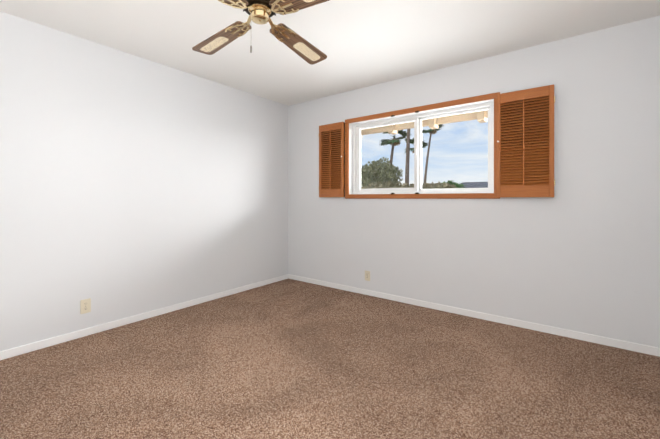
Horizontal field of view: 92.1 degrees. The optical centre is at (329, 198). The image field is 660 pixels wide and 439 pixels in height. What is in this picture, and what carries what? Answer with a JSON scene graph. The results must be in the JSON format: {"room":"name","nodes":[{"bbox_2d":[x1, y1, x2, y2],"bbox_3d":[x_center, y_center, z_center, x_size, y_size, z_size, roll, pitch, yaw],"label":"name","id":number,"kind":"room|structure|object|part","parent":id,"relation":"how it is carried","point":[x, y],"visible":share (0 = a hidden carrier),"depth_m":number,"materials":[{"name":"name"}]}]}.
{"room":"empty bedroom","nodes":[
{"label":"empty bedroom","id":0,"kind":"room"},
{"bbox_2d":[0,11,287,350],"bbox_3d":[-1.904,-0.089,2.925,0.200,2.440,4.500,0,0,37],"label":"wall","id":1,"kind":"structure","parent":0,"point":[131,185],"depth_m":2.82,"materials":[{"name":"white paint"}]},
{"bbox_2d":[80,298,90,313],"bbox_3d":[-2.007,0.886,2.615,0.009,0.114,0.070,0,0,37],"label":"electrical outlet","id":2,"kind":"object","parent":1,"relation":"attached to","point":[85,305],"visible":1,"depth_m":2.61,"materials":[{"name":"beige plastic"}]},
{"bbox_2d":[0,274,287,359],"bbox_3d":[-1.819,1.100,2.862,0.012,0.062,4.100,0,0,37],"label":"baseboard","id":3,"kind":"structure","parent":1,"relation":"attached to","point":[24,349],"depth_m":2.81,"materials":[{"name":"white wood"}]},
{"bbox_2d":[0,278,659,438],"bbox_3d":[-0.339,1.181,1.746,4.120,0.100,4.500,0,0,37],"label":"floor","id":4,"kind":"structure","parent":0,"point":[288,358],"depth_m":2.00,"materials":[{"name":"carpet"}]},
{"bbox_2d":[0,0,659,105],"bbox_3d":[-0.339,-1.384,1.745,4.120,0.150,4.500,0,0,37],"label":"ceiling","id":5,"kind":"structure","parent":0,"point":[362,43],"depth_m":2.50,"materials":[{"name":"white paint"}]},
{"bbox_2d":[192,0,328,64],"bbox_3d":[-0.381,-1.050,1.728,0.855,0.518,0.854,0,0,-10],"label":"fan","id":6,"kind":"object","parent":5,"relation":"hanging from","point":[261,12],"visible":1,"depth_m":1.83,"materials":[{"name":"brown wood"}]},
{"label":"blade","id":7,"kind":"part","parent":6,"relation":"part of","materials":[{"name":"brown wood"}]},
{"bbox_3d":[-0.571,-0.977,1.458,0.148,0.006,0.433,8,8,34],"label":"blade","id":8,"kind":"part","parent":6,"relation":"part of","materials":[{"name":"brown wood"}]},
{"label":"blade","id":9,"kind":"part","parent":6,"relation":"part of","materials":[{"name":"brown wood"}]},
{"bbox_3d":[-0.110,-0.977,1.539,0.433,0.006,0.148,4,-5,35],"label":"blade","id":10,"kind":"part","parent":6,"relation":"part of","materials":[{"name":"brown wood"}]},
{"bbox_2d":[288,16,659,347],"bbox_3d":[0.956,-0.089,3.462,3.720,2.440,0.200,0,0,37],"label":"wall","id":11,"kind":"structure","parent":0,"point":[579,251],"depth_m":2.72,"materials":[{"name":"white paint"}]},
{"bbox_2d":[319,122,344,196],"bbox_3d":[0.013,-0.474,4.000,0.386,0.921,0.061,0,0,37],"label":"shutter","id":12,"kind":"object","parent":11,"relation":"attached to","point":[332,160],"visible":1,"depth_m":3.98,"materials":[{"name":"brown wood"}]},
{"bbox_3d":[0.003,-0.497,3.981,0.010,0.746,0.010,0,0,37],"label":"tilt rod","id":13,"kind":"part","parent":12,"relation":"part of","materials":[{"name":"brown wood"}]},
{"bbox_2d":[365,271,369,280],"bbox_3d":[0.437,0.905,3.722,0.070,0.114,0.009,0,0,37],"label":"electrical outlet","id":14,"kind":"object","parent":11,"relation":"attached to","point":[367,275],"visible":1,"depth_m":3.72,"materials":[{"name":"beige plastic"}]},
{"bbox_2d":[388,125,396,134],"bbox_3d":[0.693,-1.087,4.343,0.090,0.285,0.890,0,0,37],"label":"rafter","id":15,"kind":"object","parent":11,"relation":"attached to","point":[391,130],"depth_m":4.58,"materials":[{"name":"beige paint"}]},
{"bbox_2d":[361,110,487,134],"bbox_3d":[1.332,-1.130,3.961,6.720,0.280,1.050,0,0,37],"label":"roof eave","id":16,"kind":"object","parent":15,"relation":"on","point":[462,117],"depth_m":4.32,"materials":[{"name":"beige paint"}]},
{"bbox_2d":[345,92,499,198],"bbox_3d":[0.909,-0.480,3.454,1.696,0.966,0.170,0,0,37],"label":"window","id":17,"kind":"structure","parent":11,"relation":"in","point":[482,101],"depth_m":3.45,"materials":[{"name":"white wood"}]},
{"bbox_3d":[0.641,-0.481,3.693,0.789,0.798,0.030,0,0,37],"label":"window sash","id":18,"kind":"part","parent":17,"relation":"part of","materials":[{"name":"white plastic"}]},
{"bbox_3d":[0.649,-0.481,3.687,0.695,0.730,0.006,0,0,37],"label":"glass","id":19,"kind":"part","parent":17,"relation":"part of","materials":[{"name":"clear glass"}]},
{"bbox_3d":[1.248,-0.480,3.275,0.747,0.798,0.030,0,0,37],"label":"window sash","id":20,"kind":"part","parent":17,"relation":"part of","materials":[{"name":"white plastic"}]},
{"bbox_3d":[1.249,-0.480,3.275,0.693,0.758,0.006,0,0,37],"label":"glass","id":21,"kind":"part","parent":17,"relation":"part of","materials":[{"name":"clear glass"}]},
{"bbox_2d":[429,118,437,128],"bbox_3d":[1.172,-1.087,3.982,0.090,0.285,0.890,0,0,37],"label":"rafter","id":22,"kind":"object","parent":11,"relation":"attached to","point":[432,119],"depth_m":4.21,"materials":[{"name":"beige paint"}]},
{"bbox_2d":[288,274,659,356],"bbox_3d":[0.892,1.099,3.378,3.696,0.062,0.012,0,0,37],"label":"baseboard","id":23,"kind":"structure","parent":11,"relation":"attached to","point":[630,346],"depth_m":2.87,"materials":[{"name":"white wood"}]},
{"bbox_2d":[477,110,486,122],"bbox_3d":[1.651,-1.087,3.620,0.090,0.285,0.890,0,0,37],"label":"rafter","id":24,"kind":"object","parent":11,"relation":"attached to","point":[483,113],"depth_m":3.86,"materials":[{"name":"beige paint"}]},
{"bbox_2d":[496,84,554,196],"bbox_3d":[1.667,-0.469,2.729,0.431,0.921,0.061,0,0,37],"label":"shutter","id":25,"kind":"object","parent":11,"relation":"attached to","point":[525,143],"visible":1,"depth_m":2.71,"materials":[{"name":"brown wood"}]},
{"bbox_3d":[1.651,-0.491,2.713,0.010,0.746,0.010,0,0,37],"label":"tilt rod","id":26,"kind":"part","parent":25,"relation":"part of","materials":[{"name":"brown wood"}]},
{"label":"outside","id":27,"kind":"structure","parent":0,"visible":0},
{"bbox_3d":[76.489,1.280,106.755,300.000,0.260,255.700,0,0,37],"label":"ground","id":28,"kind":"structure","parent":27,"visible":0},
{"bbox_2d":[361,157,402,186],"bbox_3d":[2.676,-0.529,18.296,3.001,3.712,2.153,0,0,37],"label":"tree","id":29,"kind":"object","parent":28,"relation":"on","point":[371,169],"depth_m":17.72,"materials":[{"name":"green plant"}]},
{"bbox_2d":[379,130,406,163],"bbox_3d":[9.061,-4.732,44.486,4.641,12.108,4.391,0,0,37],"label":"palm tree","id":30,"kind":"object","parent":28,"relation":"on","point":[394,142],"depth_m":44.44,"materials":[{"name":"green plant"}]},
{"bbox_2d":[405,129,409,182],"bbox_3d":[10.316,-7.359,39.924,3.441,17.365,3.312,0,0,37],"label":"palm tree","id":31,"kind":"object","parent":28,"relation":"on","point":[407,160],"depth_m":39.93,"materials":[{"name":"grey plant"}]},
{"bbox_2d":[362,181,456,188],"bbox_3d":[3.463,0.207,14.583,7.079,2.122,1.601,0,0,37],"label":"bush","id":32,"kind":"object","parent":28,"relation":"on","point":[428,185],"depth_m":14.24,"materials":[{"name":"green plant"}]},
{"bbox_2d":[403,137,426,153],"bbox_3d":[13.726,-4.463,50.546,4.170,11.569,4.156,0,0,37],"label":"palm tree","id":33,"kind":"object","parent":28,"relation":"on","point":[424,144],"depth_m":50.25,"materials":[{"name":"green plant"}]},
{"bbox_2d":[422,124,443,182],"bbox_3d":[19.912,-7.274,62.110,4.804,17.185,4.916,0,0,37],"label":"palm tree","id":34,"kind":"object","parent":28,"relation":"on","point":[429,131],"depth_m":62.33,"materials":[{"name":"green plant"}]},
{"bbox_2d":[440,180,465,187],"bbox_3d":[9.809,-0.161,26.009,2.617,2.629,2.019,0,0,37],"label":"bush","id":35,"kind":"object","parent":28,"relation":"on","point":[457,185],"depth_m":25.45,"materials":[{"name":"green plant"}]},
{"bbox_2d":[460,182,487,187],"bbox_3d":[20.227,-0.326,36.272,9.800,3.300,8.800,0,0,37],"label":"building","id":36,"kind":"structure","parent":28,"relation":"on","point":[471,184],"depth_m":36.34,"materials":[{"name":"grey"}]}
]}

